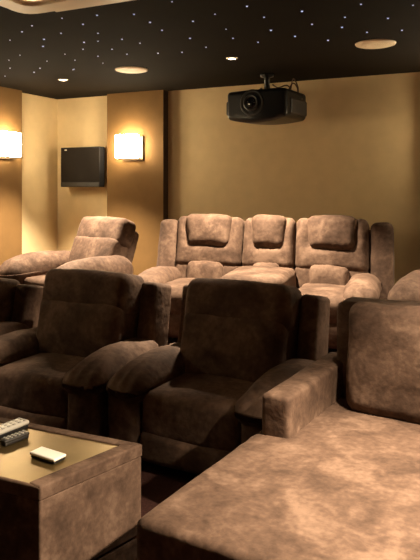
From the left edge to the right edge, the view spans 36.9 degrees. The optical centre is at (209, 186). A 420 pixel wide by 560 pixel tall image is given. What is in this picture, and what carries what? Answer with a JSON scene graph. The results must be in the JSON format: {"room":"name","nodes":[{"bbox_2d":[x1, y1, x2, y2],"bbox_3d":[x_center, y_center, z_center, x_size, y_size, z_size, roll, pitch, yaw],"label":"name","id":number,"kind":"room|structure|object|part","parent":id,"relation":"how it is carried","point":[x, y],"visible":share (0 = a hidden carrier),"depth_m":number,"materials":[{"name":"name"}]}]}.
{"room":"home theater","nodes":[
{"label":"home theater","id":0,"kind":"room"},
{"bbox_2d":[22,93,56,253],"bbox_3d":[-3.608,0.225,3.479,0.120,2.450,8.320,0,0,26],"label":"wall","id":1,"kind":"structure","parent":0,"point":[39,113],"depth_m":6.91,"materials":[{"name":"paint"}]},
{"bbox_2d":[0,86,21,265],"bbox_3d":[-2.131,0.225,6.280,0.100,2.450,0.620,0,0,26],"label":"trim","id":2,"kind":"structure","parent":1,"relation":"attached to","point":[10,99],"depth_m":6.39,"materials":[{"name":"beige paint"}]},
{"bbox_2d":[0,131,22,159],"bbox_3d":[-2.004,-0.413,6.278,0.130,0.268,0.282,0,0,26],"label":"wall sconce","id":3,"kind":"object","parent":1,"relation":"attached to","point":[10,142],"visible":1,"depth_m":6.23,"materials":[{"name":"glass"}]},
{"bbox_2d":[136,459,197,559],"bbox_3d":[-0.447,1.500,1.949,7.203,0.100,8.620,0,0,26],"label":"floor","id":4,"kind":"structure","parent":0,"point":[158,483],"depth_m":3.09,"materials":[{"name":"carpet"}]},
{"bbox_2d":[0,278,42,335],"bbox_3d":[-1.780,1.023,4.360,1.022,0.799,0.955,0,0,26],"label":"recliner","id":5,"kind":"object","parent":4,"relation":"on","point":[19,303],"visible":0.47,"depth_m":4.39,"materials":[{"name":"brown fabric"}]},
{"bbox_2d":[0,307,12,321],"bbox_3d":[-1.718,0.936,4.491,0.636,0.341,0.333,0,0,26],"label":"lumbar cushion","id":6,"kind":"object","parent":5,"relation":"on","point":[6,313],"depth_m":4.38,"materials":[{"name":"brown fabric"}]},
{"bbox_2d":[0,417,141,559],"bbox_3d":[-0.884,1.225,2.488,1.145,0.450,0.484,0,0,26],"label":"ottoman","id":7,"kind":"object","parent":4,"relation":"on","point":[85,505],"visible":0.88,"depth_m":2.26,"materials":[{"name":"brown fabric"}]},
{"bbox_2d":[0,417,28,438],"bbox_3d":[-0.827,0.987,2.566,0.062,0.038,0.184,0,0,33],"label":"remote control","id":8,"kind":"object","parent":7,"relation":"on","point":[19,424],"visible":0.99,"depth_m":2.57,"materials":[{"name":"grey plastic"}]},
{"bbox_2d":[0,430,28,446],"bbox_3d":[-0.771,0.992,2.488,0.038,0.028,0.117,0,0,36],"label":"remote control","id":9,"kind":"object","parent":7,"relation":"on","point":[11,439],"visible":1,"depth_m":2.47,"materials":[{"name":"black plastic"}]},
{"bbox_2d":[30,447,65,463],"bbox_3d":[-0.601,0.995,2.336,0.131,0.022,0.062,0,0,32],"label":"remote control","id":10,"kind":"object","parent":7,"relation":"on","point":[48,455],"visible":1,"depth_m":2.32,"materials":[{"name":"white plastic"}]},
{"bbox_2d":[0,423,116,482],"bbox_3d":[-0.889,1.018,2.473,0.996,0.024,0.425,0,0,26],"label":"tray","id":11,"kind":"object","parent":7,"relation":"on","point":[84,453],"depth_m":2.34,"materials":[{"name":"brown metal"}]},
{"bbox_3d":[-0.884,1.025,2.488,1.145,0.050,0.484,0,0,26],"label":"frame","id":12,"kind":"part","parent":7,"relation":"part of","materials":[{"name":"brown fabric"}]},
{"bbox_2d":[0,268,171,437],"bbox_3d":[-0.846,0.976,3.895,1.023,0.894,0.970,0,0,26],"label":"recliner","id":13,"kind":"object","parent":4,"relation":"on","point":[56,373],"visible":0.83,"depth_m":3.81,"materials":[{"name":"brown fabric"}]},
{"bbox_2d":[0,353,85,418],"bbox_3d":[-0.886,1.164,3.811,0.582,0.269,0.663,0,0,26],"label":"seat cushion","id":14,"kind":"object","parent":13,"relation":"on","point":[31,387],"depth_m":3.54,"materials":[{"name":"brown fabric"}]},
{"bbox_2d":[36,299,138,356],"bbox_3d":[-0.786,0.916,4.022,0.636,0.417,0.343,0,0,26],"label":"lumbar cushion","id":15,"kind":"object","parent":13,"relation":"on","point":[66,327],"depth_m":3.88,"materials":[{"name":"brown fabric"}]},
{"bbox_3d":[-0.526,1.240,3.665,0.205,0.366,0.772,0,0,26],"label":"armrest","id":16,"kind":"part","parent":13,"relation":"part of","materials":[{"name":"brown fabric"}]},
{"bbox_2d":[106,278,329,474],"bbox_3d":[0.089,0.976,3.453,1.022,0.894,0.970,0,0,29],"label":"recliner","id":17,"kind":"object","parent":4,"relation":"on","point":[189,403],"visible":0.77,"depth_m":3.34,"materials":[{"name":"brown fabric"}]},
{"bbox_3d":[-0.283,1.240,3.581,0.204,0.365,0.777,0,0,29],"label":"armrest","id":18,"kind":"part","parent":17,"relation":"part of","materials":[{"name":"brown fabric"}]},
{"bbox_2d":[142,373,253,451],"bbox_3d":[0.045,1.164,3.372,0.582,0.269,0.663,0,0,29],"label":"seat cushion","id":19,"kind":"object","parent":17,"relation":"on","point":[182,412],"depth_m":3.13,"materials":[{"name":"brown fabric"}]},
{"bbox_2d":[180,313,296,381],"bbox_3d":[0.155,0.916,3.577,0.636,0.417,0.343,0,0,29],"label":"lumbar cushion","id":20,"kind":"object","parent":17,"relation":"on","point":[243,347],"depth_m":3.43,"materials":[{"name":"brown fabric"}]},
{"bbox_3d":[0.397,1.240,3.208,0.205,0.366,0.772,0,0,29],"label":"armrest","id":21,"kind":"part","parent":17,"relation":"part of","materials":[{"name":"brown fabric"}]},
{"bbox_2d":[137,297,419,559],"bbox_3d":[0.724,0.966,2.256,1.265,0.888,1.606,0,0,31],"label":"chaise lounge","id":22,"kind":"object","parent":4,"relation":"on","point":[331,471],"visible":1,"depth_m":2.19,"materials":[{"name":"brown fabric"}]},
{"bbox_2d":[137,397,419,559],"bbox_3d":[0.668,1.124,2.173,1.256,0.281,1.405,0,0,31],"label":"seat cushion","id":23,"kind":"object","parent":22,"relation":"on","point":[344,483],"depth_m":2.00,"materials":[{"name":"brown fabric"}]},
{"bbox_3d":[0.461,1.095,2.849,0.131,0.523,0.787,0,0,31],"label":"armrest","id":24,"kind":"part","parent":22,"relation":"part of","materials":[{"name":"brown fabric"}]},
{"bbox_3d":[1.139,0.850,2.823,1.145,0.620,0.205,0,0,31],"label":"frame","id":25,"kind":"part","parent":22,"relation":"part of","materials":[{"name":"brown fabric"}]},
{"bbox_2d":[346,301,419,423],"bbox_3d":[1.081,0.780,2.674,1.000,0.518,0.317,0,0,31],"label":"cushion","id":26,"kind":"object","parent":22,"relation":"on","point":[383,368],"depth_m":2.73,"materials":[{"name":"brown fabric"}]},
{"bbox_2d":[0,0,419,98],"bbox_3d":[-0.447,-1.060,1.949,7.203,0.120,8.620,0,0,26],"label":"ceiling","id":27,"kind":"structure","parent":0,"point":[308,55],"depth_m":4.41,"materials":[{"name":"black paint"}]},
{"bbox_2d":[0,0,132,13],"bbox_3d":[-0.228,-0.965,0.428,3.984,0.070,4.771,0,0,26],"label":"trim","id":28,"kind":"structure","parent":27,"relation":"attached to","point":[21,6],"depth_m":3.23,"materials":[{"name":"beige paint"}]},
{"bbox_2d":[115,66,147,72],"bbox_3d":[-0.668,-0.993,5.362,0.280,0.014,0.280,0,0,26],"label":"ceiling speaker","id":29,"kind":"object","parent":27,"relation":"attached to","point":[126,69],"visible":1,"depth_m":5.30},
{"bbox_2d":[118,68,144,72],"bbox_3d":[-0.668,-0.991,5.362,0.236,0.010,0.236,0,0,26],"label":"grille","id":30,"kind":"object","parent":29,"relation":"attached to","point":[123,70],"depth_m":5.33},
{"bbox_2d":[226,57,237,59],"bbox_3d":[0.171,-0.996,4.884,0.094,0.008,0.094,0,0,26],"label":"recessed light","id":31,"kind":"object","parent":27,"relation":"in","point":[228,58],"visible":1,"depth_m":4.87,"materials":[{"name":"white glass"}]},
{"bbox_2d":[226,73,306,124],"bbox_3d":[0.484,-0.776,5.582,0.610,0.448,0.514,0,0,31],"label":"projector","id":32,"kind":"object","parent":27,"relation":"hanging from","point":[278,105],"visible":1,"depth_m":5.39,"materials":[{"name":"black plastic"}]},
{"bbox_2d":[355,39,395,48],"bbox_3d":[1.153,-0.993,4.390,0.280,0.014,0.280,0,0,26],"label":"ceiling speaker","id":33,"kind":"object","parent":27,"relation":"attached to","point":[371,43],"visible":1,"depth_m":4.35},
{"bbox_2d":[358,41,392,48],"bbox_3d":[1.153,-0.991,4.390,0.236,0.010,0.236,0,0,26],"label":"grille","id":34,"kind":"object","parent":33,"relation":"attached to","point":[361,44],"depth_m":4.36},
{"bbox_2d":[57,72,419,284],"bbox_3d":[1.391,0.225,5.748,7.143,2.450,0.120,0,0,26],"label":"wall","id":35,"kind":"structure","parent":0,"point":[355,152],"depth_m":5.97,"materials":[{"name":"paint"}]},
{"bbox_2d":[61,146,104,186],"bbox_3d":[-1.395,-0.218,6.928,0.530,0.436,0.182,0,0,26],"label":"wall speaker","id":36,"kind":"object","parent":35,"relation":"attached to","point":[80,166],"visible":1,"depth_m":6.83,"materials":[{"name":"black plastic"}]},
{"bbox_3d":[-1.426,-0.028,6.863,0.514,0.044,0.037,0,0,26],"label":"trim","id":37,"kind":"part","parent":36,"relation":"part of","materials":[{"name":"grey plastic"}]},
{"bbox_2d":[115,134,143,160],"bbox_3d":[-0.844,-0.413,6.579,0.282,0.268,0.130,0,0,26],"label":"wall sconce","id":38,"kind":"object","parent":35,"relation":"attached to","point":[128,147],"visible":1,"depth_m":6.53,"materials":[{"name":"glass"}]},
{"bbox_3d":[-0.808,-0.404,6.622,0.255,0.250,0.022,0,0,26],"label":"plate","id":39,"kind":"part","parent":38,"relation":"part of","materials":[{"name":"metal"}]},
{"bbox_2d":[107,90,167,274],"bbox_3d":[-0.772,0.225,6.673,0.698,2.450,0.100,0,0,26],"label":"pillar","id":40,"kind":"structure","parent":35,"relation":"attached to","point":[137,190],"depth_m":6.59,"materials":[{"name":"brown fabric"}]},
{"bbox_2d":[167,337,336,352],"bbox_3d":[0.907,1.325,4.749,6.903,0.250,2.100,0,0,26],"label":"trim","id":41,"kind":"structure","parent":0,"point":[171,340],"depth_m":4.88,"materials":[{"name":"carpet"}]},
{"bbox_2d":[0,216,138,285],"bbox_3d":[-1.220,0.725,5.674,1.040,0.896,1.067,0,0,41],"label":"recliner","id":42,"kind":"object","parent":41,"relation":"on","point":[102,243],"visible":0.39,"depth_m":5.70,"materials":[{"name":"brown fabric"}]},
{"bbox_2d":[23,275,45,285],"bbox_3d":[-1.246,0.914,5.643,0.582,0.269,0.663,0,0,41],"label":"seat cushion","id":43,"kind":"object","parent":42,"relation":"on","point":[37,280],"depth_m":5.51,"materials":[{"name":"brown fabric"}]},
{"bbox_2d":[69,236,127,261],"bbox_3d":[-1.058,0.668,5.864,0.636,0.428,0.304,0,0,41],"label":"lumbar cushion","id":44,"kind":"object","parent":42,"relation":"on","point":[83,247],"depth_m":5.74,"materials":[{"name":"brown fabric"}]},
{"bbox_2d":[139,214,394,349],"bbox_3d":[0.433,0.701,5.084,2.022,0.945,1.018,0,0,17],"label":"reclining sofa","id":45,"kind":"object","parent":41,"relation":"on","point":[338,258],"visible":0.56,"depth_m":5.13,"materials":[{"name":"brown fabric"}]},
{"bbox_2d":[165,278,194,314],"bbox_3d":[-0.149,0.885,5.098,0.545,0.261,0.706,0,0,17],"label":"seat cushion","id":46,"kind":"object","parent":45,"relation":"on","point":[177,284],"depth_m":4.80,"materials":[{"name":"brown fabric"}]},
{"bbox_2d":[187,260,222,278],"bbox_3d":[-0.037,0.772,5.394,0.328,0.291,0.225,0,0,17],"label":"lumbar pillow","id":47,"kind":"object","parent":45,"relation":"on","point":[213,269],"depth_m":5.32,"materials":[{"name":"brown fabric"}]},
{"bbox_3d":[0.008,0.488,5.514,0.599,0.467,0.294,0,0,17],"label":"backrest","id":48,"kind":"part","parent":45,"relation":"part of","materials":[{"name":"brown fabric"}]},
{"bbox_2d":[220,266,296,286],"bbox_3d":[0.382,0.764,4.937,0.510,0.264,0.704,0,0,17],"label":"seat cushion","id":49,"kind":"object","parent":45,"relation":"on","point":[285,275],"depth_m":4.78,"materials":[{"name":"brown fabric"}]},
{"bbox_2d":[253,263,279,266],"bbox_3d":[0.465,0.771,5.242,0.250,0.290,0.226,0,0,17],"label":"lumbar pillow","id":50,"kind":"object","parent":45,"relation":"on","point":[254,264],"depth_m":5.19,"materials":[{"name":"brown fabric"}]},
{"bbox_3d":[0.510,0.489,5.363,0.450,0.460,0.292,0,0,17],"label":"backrest","id":51,"kind":"part","parent":45,"relation":"part of","materials":[{"name":"brown fabric"}]},
{"bbox_2d":[299,283,344,322],"bbox_3d":[0.915,0.887,4.779,0.551,0.266,0.699,0,0,17],"label":"seat cushion","id":52,"kind":"object","parent":45,"relation":"on","point":[335,292],"depth_m":4.60,"materials":[{"name":"brown fabric"}]},
{"bbox_2d":[309,265,348,284],"bbox_3d":[0.966,0.770,5.090,0.328,0.289,0.226,0,0,17],"label":"lumbar pillow","id":53,"kind":"object","parent":45,"relation":"on","point":[318,274],"depth_m":5.02,"materials":[{"name":"brown fabric"}]},
{"bbox_3d":[1.015,0.489,5.210,0.600,0.461,0.296,0,0,17],"label":"backrest","id":54,"kind":"part","parent":45,"relation":"part of","materials":[{"name":"brown fabric"}]},
{"bbox_2d":[387,270,419,301],"bbox_3d":[1.857,0.725,4.351,1.040,0.896,1.067,0,0,34],"label":"recliner","id":55,"kind":"object","parent":41,"relation":"on","point":[407,288],"visible":0.29,"depth_m":4.19,"materials":[{"name":"brown fabric"}]}
]}

